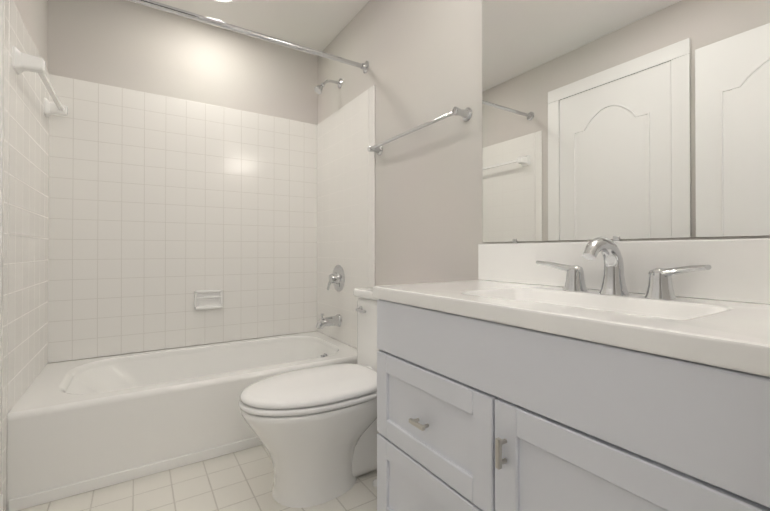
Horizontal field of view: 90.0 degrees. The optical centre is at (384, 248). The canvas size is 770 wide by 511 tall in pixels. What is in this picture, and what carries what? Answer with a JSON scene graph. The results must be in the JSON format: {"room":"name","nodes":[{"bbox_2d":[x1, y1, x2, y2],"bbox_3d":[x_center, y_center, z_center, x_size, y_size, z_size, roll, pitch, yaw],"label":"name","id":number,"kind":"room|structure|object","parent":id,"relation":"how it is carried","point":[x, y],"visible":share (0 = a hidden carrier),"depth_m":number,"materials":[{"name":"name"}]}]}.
{"room":"bathroom","nodes":[
{"label":"bathroom","id":0,"kind":"room"},
{"bbox_2d":[13,0,47,67],"bbox_3d":[-0.798,-0.248,0.408,0.100,2.380,3.970,0,0,-33],"label":"wall","id":1,"kind":"structure","parent":0,"point":[33,14],"depth_m":1.82,"materials":[{"name":"paint"}]},
{"bbox_2d":[0,494,2,510],"bbox_3d":[-1.312,0.897,1.307,0.014,0.100,0.049,0,0,-33],"label":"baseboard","id":2,"kind":"structure","parent":1,"relation":"attached to","point":[1,502],"depth_m":1.31,"materials":[{"name":"white"}]},
{"bbox_2d":[0,0,2,477],"bbox_3d":[-1.026,-0.125,0.927,0.078,2.140,0.890,0,0,-33],"label":"door frame","id":3,"kind":"structure","parent":1,"relation":"attached to","point":[1,64],"depth_m":1.28,"materials":[{"name":"white"}]},
{"bbox_2d":[0,0,48,510],"bbox_3d":[-1.547,0.015,1.673,0.010,1.869,0.810,0,0,-33],"label":"wall tile","id":4,"kind":"structure","parent":1,"relation":"attached to","point":[25,236],"depth_m":1.55,"materials":[{"name":"white tile"}]},
{"bbox_2d":[12,46,67,116],"bbox_3d":[-1.517,-0.711,1.720,0.088,0.080,0.650,0,0,-33],"label":"towel rail","id":5,"kind":"object","parent":4,"relation":"attached to","point":[21,62],"visible":1,"depth_m":1.49,"materials":[{"name":"white ceramic"}]},
{"bbox_2d":[47,0,317,363],"bbox_3d":[-1.163,-0.236,2.474,1.520,2.380,0.100,0,0,-33],"label":"wall","id":6,"kind":"structure","parent":0,"point":[126,44],"depth_m":2.35,"materials":[{"name":"paint"}]},
{"bbox_2d":[48,74,316,362],"bbox_3d":[-1.134,-0.157,2.427,1.520,1.518,0.010,0,0,-33],"label":"wall tile","id":7,"kind":"structure","parent":6,"relation":"attached to","point":[162,208],"depth_m":2.32,"materials":[{"name":"white tile"}]},
{"bbox_2d":[194,289,222,309],"bbox_3d":[-1.103,0.318,2.413,0.165,0.115,0.044,0,0,-33],"label":"soap dish","id":8,"kind":"object","parent":7,"relation":"attached to","point":[208,299],"visible":1,"depth_m":2.42,"materials":[{"name":"white ceramic"}]},
{"bbox_2d":[18,445,376,510],"bbox_3d":[-0.117,0.994,0.839,1.720,0.100,3.970,0,0,-33],"label":"floor","id":9,"kind":"structure","parent":0,"point":[242,480],"depth_m":1.50,"materials":[{"name":"tile"}]},
{"bbox_2d":[6,331,356,510],"bbox_3d":[-0.926,0.777,2.098,1.516,0.350,0.757,0,0,-33],"label":"bathtub","id":10,"kind":"object","parent":9,"relation":"on","point":[75,427],"visible":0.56,"depth_m":1.67,"materials":[{"name":"white ceramic"}]},
{"bbox_2d":[239,287,379,507],"bbox_3d":[-0.193,0.573,1.619,0.803,0.752,0.470,0,0,-33],"label":"toilet","id":11,"kind":"object","parent":9,"relation":"on","point":[315,431],"visible":0.62,"depth_m":1.44,"materials":[{"name":"white ceramic"}]},
{"bbox_2d":[373,237,769,510],"bbox_3d":[0.432,0.457,0.922,0.510,0.975,1.014,0,0,-33],"label":"bathroom vanity","id":12,"kind":"object","parent":9,"relation":"on","point":[601,374],"visible":1,"depth_m":0.77,"materials":[{"name":"white paint"}]},
{"bbox_2d":[127,0,368,55],"bbox_3d":[-0.117,-1.486,0.854,1.720,0.100,3.970,0,0,-33],"label":"ceiling","id":13,"kind":"structure","parent":0,"point":[319,25],"depth_m":2.36,"materials":[{"name":"paint"}]},
{"bbox_2d":[213,0,236,3],"bbox_3d":[-0.919,-1.424,2.138,0.200,0.010,0.200,0,0,-33],"label":"recessed light","id":14,"kind":"object","parent":13,"relation":"in","point":[226,1],"visible":1,"depth_m":2.21,"materials":[{"name":"white"}]},
{"bbox_2d":[318,0,769,285],"bbox_3d":[0.565,-0.243,1.285,0.100,2.380,3.970,0,0,-33],"label":"wall","id":15,"kind":"structure","parent":0,"point":[423,58],"depth_m":1.80,"materials":[{"name":"paint"}]},
{"bbox_2d":[130,0,368,72],"bbox_3d":[-0.750,-1.060,1.835,1.522,0.068,0.068,0,0,-33],"label":"rail","id":16,"kind":"object","parent":15,"relation":"attached to","point":[364,67],"visible":1,"depth_m":1.88,"materials":[{"name":"silver metal"}]},
{"bbox_2d":[314,78,341,93],"bbox_3d":[-0.369,-1.052,2.484,0.181,0.132,0.064,0,0,-33],"label":"shower head","id":17,"kind":"object","parent":15,"relation":"attached to","point":[318,89],"visible":1,"depth_m":2.46},
{"bbox_2d":[317,85,374,347],"bbox_3d":[-0.277,0.019,2.490,0.010,1.869,0.810,0,0,-33],"label":"wall tile","id":18,"kind":"structure","parent":15,"relation":"attached to","point":[345,195],"depth_m":2.43,"materials":[{"name":"white tile"}]},
{"bbox_2d":[316,313,341,328],"bbox_3d":[-0.368,0.465,2.476,0.158,0.098,0.084,0,0,-33],"label":"tub spout","id":19,"kind":"object","parent":18,"relation":"attached to","point":[336,320],"visible":1,"depth_m":2.46,"materials":[{"name":"silver metal"}]},
{"bbox_2d":[327,265,344,291],"bbox_3d":[-0.332,0.194,2.501,0.071,0.176,0.176,0,0,-33],"label":"shower valve","id":20,"kind":"object","parent":18,"relation":"attached to","point":[337,278],"visible":0.98,"depth_m":2.48,"materials":[{"name":"silver metal"}]},
{"bbox_2d":[367,107,471,154],"bbox_3d":[0.122,-0.540,1.813,0.076,0.052,0.717,0,0,-33],"label":"towel rail","id":21,"kind":"object","parent":15,"relation":"attached to","point":[466,114],"visible":1,"depth_m":1.66,"materials":[{"name":"silver metal"}]},
{"bbox_2d":[482,0,769,242],"bbox_3d":[0.643,-0.517,1.063,0.008,0.994,0.990,0,0,-33],"label":"mirror","id":22,"kind":"object","parent":15,"relation":"attached to","point":[616,120],"visible":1,"depth_m":1.05,"materials":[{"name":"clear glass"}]}
]}

